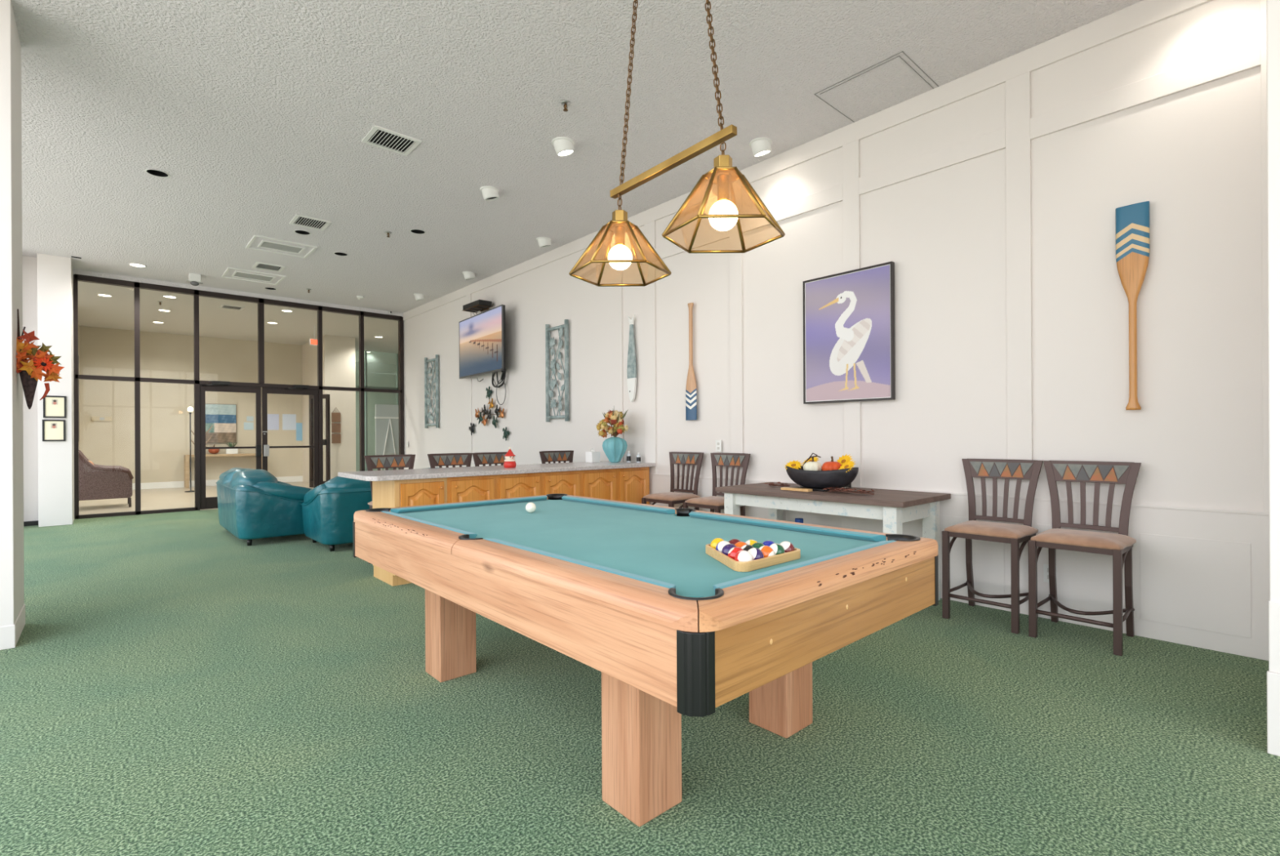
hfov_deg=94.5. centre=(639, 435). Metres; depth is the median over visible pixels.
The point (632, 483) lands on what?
bar cabinet
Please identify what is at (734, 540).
ball
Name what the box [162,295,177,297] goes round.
recessed light
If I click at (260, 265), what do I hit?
ceiling vent
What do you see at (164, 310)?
recessed light
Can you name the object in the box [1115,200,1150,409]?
paddle
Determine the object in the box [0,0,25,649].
wall
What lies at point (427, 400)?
panel
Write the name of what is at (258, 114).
ceiling
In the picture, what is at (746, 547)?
ball
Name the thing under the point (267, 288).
recessed light
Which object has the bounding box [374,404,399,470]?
board
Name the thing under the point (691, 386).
paddle
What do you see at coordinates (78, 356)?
mirror
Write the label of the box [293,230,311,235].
recessed light
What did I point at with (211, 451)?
pumpkin
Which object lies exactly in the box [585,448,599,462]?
tissue box
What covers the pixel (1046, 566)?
outlet
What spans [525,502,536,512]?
cue ball
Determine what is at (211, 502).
door
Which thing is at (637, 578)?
cushion
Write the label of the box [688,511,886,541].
cushion
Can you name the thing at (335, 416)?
wall rack
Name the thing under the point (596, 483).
bar cabinet
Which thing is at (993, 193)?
wall
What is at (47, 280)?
wall
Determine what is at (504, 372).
cable coil
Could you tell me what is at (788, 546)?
ball
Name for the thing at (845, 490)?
sprig
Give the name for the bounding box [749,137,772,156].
spotlight
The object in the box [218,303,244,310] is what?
ceiling vent
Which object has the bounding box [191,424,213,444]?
branch
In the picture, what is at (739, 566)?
ball rack
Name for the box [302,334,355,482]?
wall
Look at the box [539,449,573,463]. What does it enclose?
bar stool
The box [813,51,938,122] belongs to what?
access panel
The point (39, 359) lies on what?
arrangement
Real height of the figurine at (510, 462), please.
0.199 m
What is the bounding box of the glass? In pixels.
[839,482,851,488]
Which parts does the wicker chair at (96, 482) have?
rolled arm, rolled arm, leg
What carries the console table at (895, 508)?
on the floor
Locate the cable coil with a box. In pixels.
[476,367,506,404]
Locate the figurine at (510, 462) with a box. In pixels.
[503,446,516,467]
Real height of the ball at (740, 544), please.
0.057 m
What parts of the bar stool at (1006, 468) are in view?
leg, post, leg, seat, seat frame, rail, rail, leg, post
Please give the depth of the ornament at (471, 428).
9.66 m
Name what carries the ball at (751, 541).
on the pool table at (630, 592)
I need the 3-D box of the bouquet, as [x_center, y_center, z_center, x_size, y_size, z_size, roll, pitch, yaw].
[-0.303,-0.141,6.641,0.374,0.399,0.428,0,0,-42]
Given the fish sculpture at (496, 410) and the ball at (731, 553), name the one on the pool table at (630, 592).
the ball at (731, 553)
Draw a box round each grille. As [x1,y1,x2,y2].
[234,271,272,280]
[260,241,302,253]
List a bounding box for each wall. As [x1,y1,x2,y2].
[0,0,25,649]
[22,253,74,526]
[78,322,79,449]
[79,325,302,483]
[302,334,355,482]
[355,361,396,471]
[403,0,1269,660]
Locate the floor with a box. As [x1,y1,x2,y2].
[0,480,1279,855]
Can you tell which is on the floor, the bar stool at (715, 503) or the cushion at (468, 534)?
the bar stool at (715, 503)
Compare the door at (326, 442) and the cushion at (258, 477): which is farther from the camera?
the door at (326, 442)
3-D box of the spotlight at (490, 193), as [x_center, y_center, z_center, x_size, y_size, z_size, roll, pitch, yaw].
[-1.525,-2.464,6.004,0.195,0.157,0.194,0,0,-42]
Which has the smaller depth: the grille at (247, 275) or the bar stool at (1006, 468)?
the bar stool at (1006, 468)
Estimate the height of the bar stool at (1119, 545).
1.012 m
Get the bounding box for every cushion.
[219,467,253,484]
[228,468,277,486]
[324,475,370,488]
[380,511,476,537]
[390,495,546,512]
[484,537,675,587]
[561,495,675,513]
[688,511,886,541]
[712,539,896,592]
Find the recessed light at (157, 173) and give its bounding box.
[144,168,170,177]
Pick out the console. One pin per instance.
(186, 456)
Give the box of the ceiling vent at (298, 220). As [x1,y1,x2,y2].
[288,213,332,231]
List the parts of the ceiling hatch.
frame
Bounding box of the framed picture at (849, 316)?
[802,261,895,404]
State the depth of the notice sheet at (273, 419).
15.55 m
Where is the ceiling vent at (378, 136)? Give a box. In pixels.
[361,124,422,155]
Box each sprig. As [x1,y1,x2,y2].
[764,481,790,486]
[823,486,874,494]
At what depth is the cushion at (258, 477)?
6.62 m
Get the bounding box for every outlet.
[715,440,721,451]
[1043,563,1057,583]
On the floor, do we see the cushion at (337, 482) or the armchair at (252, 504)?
the armchair at (252, 504)
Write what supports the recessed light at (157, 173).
in the ceiling
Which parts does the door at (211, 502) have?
handle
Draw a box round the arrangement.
[16,329,64,399]
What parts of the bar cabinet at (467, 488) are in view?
door panel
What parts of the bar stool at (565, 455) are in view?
post, post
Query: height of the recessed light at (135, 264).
0.008 m
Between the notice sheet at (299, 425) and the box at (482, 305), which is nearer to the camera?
the box at (482, 305)
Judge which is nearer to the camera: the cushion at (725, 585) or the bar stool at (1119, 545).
the cushion at (725, 585)
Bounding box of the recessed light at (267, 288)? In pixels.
[263,287,276,289]
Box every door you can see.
[199,380,262,509]
[262,384,319,487]
[308,394,330,487]
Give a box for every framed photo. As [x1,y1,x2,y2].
[42,419,65,440]
[43,395,66,417]
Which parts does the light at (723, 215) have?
short chain, lamp shade, bulb, chain, chain, short chain, bulb, lamp shade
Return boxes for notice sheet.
[244,422,253,429]
[246,416,253,421]
[267,413,279,429]
[282,413,296,429]
[296,422,302,440]
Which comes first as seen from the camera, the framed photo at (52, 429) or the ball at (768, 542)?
the ball at (768, 542)
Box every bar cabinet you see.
[372,477,447,586]
[446,474,496,502]
[496,472,541,498]
[541,470,580,495]
[580,468,617,500]
[616,466,649,504]
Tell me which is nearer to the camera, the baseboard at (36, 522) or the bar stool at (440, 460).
the bar stool at (440, 460)
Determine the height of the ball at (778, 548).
0.057 m
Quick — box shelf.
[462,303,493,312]
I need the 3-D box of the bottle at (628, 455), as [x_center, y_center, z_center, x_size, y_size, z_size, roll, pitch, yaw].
[-0.126,0.232,6.648,0.049,0.130,0.049,0,0,-42]
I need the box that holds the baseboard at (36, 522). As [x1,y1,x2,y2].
[23,520,38,525]
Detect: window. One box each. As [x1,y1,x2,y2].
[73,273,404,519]
[355,351,399,471]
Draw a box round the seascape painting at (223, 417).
[205,403,236,443]
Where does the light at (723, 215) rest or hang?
hanging from the ceiling
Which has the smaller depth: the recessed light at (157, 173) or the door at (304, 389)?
the recessed light at (157, 173)
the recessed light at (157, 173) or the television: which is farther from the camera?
the television
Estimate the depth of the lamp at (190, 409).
13.10 m
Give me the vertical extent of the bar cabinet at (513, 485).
0.842 m
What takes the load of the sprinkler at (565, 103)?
attached to the ceiling
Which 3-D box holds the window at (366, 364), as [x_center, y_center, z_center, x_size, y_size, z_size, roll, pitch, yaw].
[-7.590,-0.619,17.434,2.740,3.680,0.050,0,0,-42]
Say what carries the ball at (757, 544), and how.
on the pool table at (630, 592)
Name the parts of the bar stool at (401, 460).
post, rail, post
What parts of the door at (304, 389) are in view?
handle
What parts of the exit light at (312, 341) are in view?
stem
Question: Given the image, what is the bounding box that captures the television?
[458,304,505,378]
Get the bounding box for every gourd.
[803,457,822,470]
[822,456,841,470]
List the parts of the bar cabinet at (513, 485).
door panel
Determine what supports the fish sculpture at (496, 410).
attached to the wall at (993, 193)
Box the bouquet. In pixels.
[595,408,629,437]
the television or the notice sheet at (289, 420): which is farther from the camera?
the notice sheet at (289, 420)
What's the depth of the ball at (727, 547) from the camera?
1.94 m
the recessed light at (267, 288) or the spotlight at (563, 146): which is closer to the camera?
the spotlight at (563, 146)
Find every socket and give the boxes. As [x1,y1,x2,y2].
[614,226,625,245]
[716,174,728,201]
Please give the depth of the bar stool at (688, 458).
5.96 m
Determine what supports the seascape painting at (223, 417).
attached to the wall at (165, 431)
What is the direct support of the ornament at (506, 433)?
attached to the wall at (993, 193)
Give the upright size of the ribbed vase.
0.284 m
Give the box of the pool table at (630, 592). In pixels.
[352,493,938,826]
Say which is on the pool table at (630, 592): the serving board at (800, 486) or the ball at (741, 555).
the ball at (741, 555)
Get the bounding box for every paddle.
[685,302,697,420]
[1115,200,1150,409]
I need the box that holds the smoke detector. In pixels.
[356,295,364,299]
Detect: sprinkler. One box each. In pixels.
[385,231,391,237]
[560,99,570,111]
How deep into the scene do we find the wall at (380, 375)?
19.93 m
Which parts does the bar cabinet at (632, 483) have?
door panel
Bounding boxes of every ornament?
[468,422,475,435]
[485,386,492,398]
[502,426,509,439]
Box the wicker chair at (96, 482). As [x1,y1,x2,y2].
[78,449,133,506]
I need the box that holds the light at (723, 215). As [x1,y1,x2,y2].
[568,0,785,286]
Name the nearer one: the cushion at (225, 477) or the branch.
the cushion at (225, 477)
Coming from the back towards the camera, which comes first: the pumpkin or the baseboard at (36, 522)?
the pumpkin
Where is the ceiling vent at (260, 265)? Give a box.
[252,261,285,271]
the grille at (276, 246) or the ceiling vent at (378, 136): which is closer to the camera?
the ceiling vent at (378, 136)
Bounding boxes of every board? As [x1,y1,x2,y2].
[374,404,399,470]
[791,485,835,491]
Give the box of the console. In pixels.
[183,453,262,488]
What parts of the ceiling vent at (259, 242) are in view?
frame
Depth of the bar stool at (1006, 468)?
3.79 m
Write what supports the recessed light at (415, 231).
in the ceiling
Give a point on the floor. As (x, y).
(171, 683)
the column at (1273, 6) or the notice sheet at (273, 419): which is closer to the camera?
the column at (1273, 6)
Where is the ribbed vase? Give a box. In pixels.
[602,436,627,462]
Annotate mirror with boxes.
[78,355,79,441]
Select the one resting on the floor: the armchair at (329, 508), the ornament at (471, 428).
the armchair at (329, 508)
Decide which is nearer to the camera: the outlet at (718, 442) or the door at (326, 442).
the outlet at (718, 442)
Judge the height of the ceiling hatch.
0.016 m
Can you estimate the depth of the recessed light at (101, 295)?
10.31 m
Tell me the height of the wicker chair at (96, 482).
1.026 m
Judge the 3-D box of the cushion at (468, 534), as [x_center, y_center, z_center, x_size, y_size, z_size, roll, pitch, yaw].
[-1.007,0.406,2.749,0.049,0.026,1.018,0,0,-42]
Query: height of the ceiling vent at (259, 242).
0.016 m
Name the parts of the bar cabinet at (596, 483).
door panel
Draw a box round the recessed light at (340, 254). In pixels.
[333,252,348,256]
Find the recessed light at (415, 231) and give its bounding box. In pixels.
[409,228,426,234]
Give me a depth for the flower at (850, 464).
4.36 m
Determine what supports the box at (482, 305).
attached to the wall at (993, 193)
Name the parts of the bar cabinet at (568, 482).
door panel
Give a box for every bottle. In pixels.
[626,450,631,462]
[636,452,640,462]
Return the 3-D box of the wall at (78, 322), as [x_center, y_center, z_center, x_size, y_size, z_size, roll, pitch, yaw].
[-11.486,-0.598,11.998,0.130,3.680,2.800,0,0,-42]
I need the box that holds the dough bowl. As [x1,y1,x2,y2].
[785,465,858,488]
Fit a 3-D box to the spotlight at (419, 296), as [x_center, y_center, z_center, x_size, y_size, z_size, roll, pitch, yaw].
[-3.877,-2.451,10.401,0.195,0.157,0.194,0,0,-42]
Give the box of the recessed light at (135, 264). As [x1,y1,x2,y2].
[128,262,146,267]
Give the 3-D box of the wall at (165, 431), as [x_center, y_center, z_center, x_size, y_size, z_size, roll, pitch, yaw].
[-11.726,-0.597,13.734,7.000,3.680,0.100,0,0,-42]
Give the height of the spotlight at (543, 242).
0.157 m
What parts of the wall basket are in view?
twig handle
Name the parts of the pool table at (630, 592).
rail, leg, rail, rail, rail, leg, leg, rail, rail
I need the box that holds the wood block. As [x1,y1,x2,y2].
[780,486,812,491]
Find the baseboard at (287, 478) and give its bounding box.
[132,475,302,489]
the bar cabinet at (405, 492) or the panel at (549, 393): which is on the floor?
the bar cabinet at (405, 492)
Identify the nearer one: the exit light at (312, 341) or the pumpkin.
the exit light at (312, 341)
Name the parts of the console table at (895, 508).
leg, leg, leg, leg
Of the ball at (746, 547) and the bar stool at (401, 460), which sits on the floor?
the bar stool at (401, 460)
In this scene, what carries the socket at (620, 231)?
attached to the light at (723, 215)
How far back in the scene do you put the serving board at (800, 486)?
4.45 m
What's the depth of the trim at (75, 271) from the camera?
9.96 m
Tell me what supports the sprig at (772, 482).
on the console table at (895, 508)
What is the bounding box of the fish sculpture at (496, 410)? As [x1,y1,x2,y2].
[475,398,504,428]
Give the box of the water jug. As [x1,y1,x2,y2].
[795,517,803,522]
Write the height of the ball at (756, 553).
0.057 m
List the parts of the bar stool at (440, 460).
post, post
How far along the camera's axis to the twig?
4.55 m
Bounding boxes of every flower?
[783,459,803,471]
[802,456,819,464]
[835,453,852,465]
[838,459,855,471]
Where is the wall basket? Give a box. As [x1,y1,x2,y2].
[17,308,38,408]
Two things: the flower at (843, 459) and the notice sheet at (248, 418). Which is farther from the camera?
the notice sheet at (248, 418)
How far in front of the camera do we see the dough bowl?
4.41 m
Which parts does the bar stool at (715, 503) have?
leg, seat, post, seat frame, leg, rail, rail, leg, post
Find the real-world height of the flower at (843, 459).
0.117 m
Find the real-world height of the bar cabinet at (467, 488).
0.842 m
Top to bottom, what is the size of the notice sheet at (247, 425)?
0.190 m
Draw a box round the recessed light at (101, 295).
[97,293,112,297]
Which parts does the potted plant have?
pot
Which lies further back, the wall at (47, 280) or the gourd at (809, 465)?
the wall at (47, 280)
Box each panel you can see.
[424,354,439,427]
[545,319,568,422]
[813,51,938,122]
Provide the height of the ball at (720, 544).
0.057 m
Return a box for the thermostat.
[91,416,111,421]
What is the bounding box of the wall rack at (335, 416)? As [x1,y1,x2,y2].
[331,408,340,443]
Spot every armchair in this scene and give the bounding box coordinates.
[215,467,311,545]
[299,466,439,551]
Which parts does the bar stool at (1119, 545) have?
leg, post, leg, seat, seat frame, rail, rail, leg, leg, post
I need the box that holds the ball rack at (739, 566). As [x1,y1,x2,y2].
[705,543,800,571]
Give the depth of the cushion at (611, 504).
3.42 m
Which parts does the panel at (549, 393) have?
post, cross rail, cross rail, post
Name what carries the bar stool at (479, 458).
on the floor
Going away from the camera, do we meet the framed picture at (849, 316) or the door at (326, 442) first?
the framed picture at (849, 316)
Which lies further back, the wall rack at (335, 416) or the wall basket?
the wall rack at (335, 416)
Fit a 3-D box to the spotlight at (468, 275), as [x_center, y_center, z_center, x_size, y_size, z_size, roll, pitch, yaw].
[-2.616,-2.458,9.048,0.195,0.157,0.194,0,0,-42]
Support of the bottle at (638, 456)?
on the countertop
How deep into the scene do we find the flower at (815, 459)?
4.70 m
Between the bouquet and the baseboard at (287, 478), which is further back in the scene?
the baseboard at (287, 478)
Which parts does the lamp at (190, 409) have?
bulb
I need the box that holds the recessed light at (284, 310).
[280,309,293,311]
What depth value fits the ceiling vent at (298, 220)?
6.88 m
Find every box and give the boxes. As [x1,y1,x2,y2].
[462,299,493,315]
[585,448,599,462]
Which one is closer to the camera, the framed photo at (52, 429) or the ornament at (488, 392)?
the framed photo at (52, 429)
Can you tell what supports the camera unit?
attached to the ceiling
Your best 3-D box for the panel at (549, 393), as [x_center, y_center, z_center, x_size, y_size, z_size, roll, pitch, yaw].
[-1.097,-0.847,7.834,0.060,1.315,0.501,0,0,-42]
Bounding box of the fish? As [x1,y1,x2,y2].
[626,314,636,401]
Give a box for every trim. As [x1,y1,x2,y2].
[73,269,403,316]
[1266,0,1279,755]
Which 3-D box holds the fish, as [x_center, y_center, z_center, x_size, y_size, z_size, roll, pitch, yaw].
[-0.096,-0.877,6.724,0.030,0.986,0.145,0,0,-42]
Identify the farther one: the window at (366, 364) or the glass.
the window at (366, 364)
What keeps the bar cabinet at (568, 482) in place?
on the floor
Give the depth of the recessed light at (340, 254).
8.13 m
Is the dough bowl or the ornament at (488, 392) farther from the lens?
the ornament at (488, 392)
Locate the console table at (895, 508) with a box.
[715,481,951,599]
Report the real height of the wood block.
0.018 m
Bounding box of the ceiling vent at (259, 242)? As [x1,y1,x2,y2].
[245,234,317,258]
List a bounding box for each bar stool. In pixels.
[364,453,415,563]
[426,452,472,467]
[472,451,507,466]
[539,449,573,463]
[641,451,703,510]
[683,452,751,515]
[942,457,1043,633]
[1028,460,1141,655]
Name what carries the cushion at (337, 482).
on the armchair at (329, 508)
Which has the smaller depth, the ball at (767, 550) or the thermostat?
the ball at (767, 550)
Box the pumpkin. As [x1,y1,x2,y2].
[208,444,219,453]
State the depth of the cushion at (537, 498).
3.49 m
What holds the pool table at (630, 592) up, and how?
on the floor
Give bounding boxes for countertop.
[337,460,655,480]
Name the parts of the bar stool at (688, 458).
leg, seat frame, leg, post, seat, rail, rail, post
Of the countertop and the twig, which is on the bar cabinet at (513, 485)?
the countertop
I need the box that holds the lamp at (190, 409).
[184,406,194,492]
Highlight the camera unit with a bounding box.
[186,272,203,285]
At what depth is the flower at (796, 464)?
4.69 m
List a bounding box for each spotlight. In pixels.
[413,293,425,300]
[462,271,475,279]
[480,186,499,201]
[536,236,551,248]
[551,136,574,156]
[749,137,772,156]
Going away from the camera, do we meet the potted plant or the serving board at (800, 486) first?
the serving board at (800, 486)
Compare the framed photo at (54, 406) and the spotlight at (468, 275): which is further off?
the spotlight at (468, 275)
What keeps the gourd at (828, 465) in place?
in the dough bowl
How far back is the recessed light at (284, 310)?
11.64 m
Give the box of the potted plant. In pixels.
[225,440,237,453]
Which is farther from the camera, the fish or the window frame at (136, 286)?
the window frame at (136, 286)
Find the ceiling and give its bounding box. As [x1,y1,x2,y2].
[10,0,1142,364]
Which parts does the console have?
leg, leg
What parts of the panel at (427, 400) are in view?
post, cross rail, cross rail, post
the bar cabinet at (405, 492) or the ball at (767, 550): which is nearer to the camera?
the ball at (767, 550)
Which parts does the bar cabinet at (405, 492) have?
door panel, door frame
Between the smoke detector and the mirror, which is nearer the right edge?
the smoke detector
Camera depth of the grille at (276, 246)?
7.74 m
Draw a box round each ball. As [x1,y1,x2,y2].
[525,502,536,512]
[710,537,724,548]
[715,540,730,551]
[721,543,736,555]
[727,546,743,559]
[728,537,740,544]
[733,550,752,561]
[734,541,747,547]
[741,544,754,551]
[745,538,757,545]
[747,547,764,559]
[751,542,764,547]
[758,545,774,557]
[762,539,774,546]
[769,542,785,555]
[779,540,795,551]
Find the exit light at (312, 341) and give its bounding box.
[309,324,317,345]
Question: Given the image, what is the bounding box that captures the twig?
[801,452,821,467]
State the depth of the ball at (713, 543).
2.05 m
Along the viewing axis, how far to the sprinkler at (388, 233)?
7.21 m
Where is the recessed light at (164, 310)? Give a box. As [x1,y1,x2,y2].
[157,309,170,311]
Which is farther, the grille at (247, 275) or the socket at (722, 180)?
the grille at (247, 275)

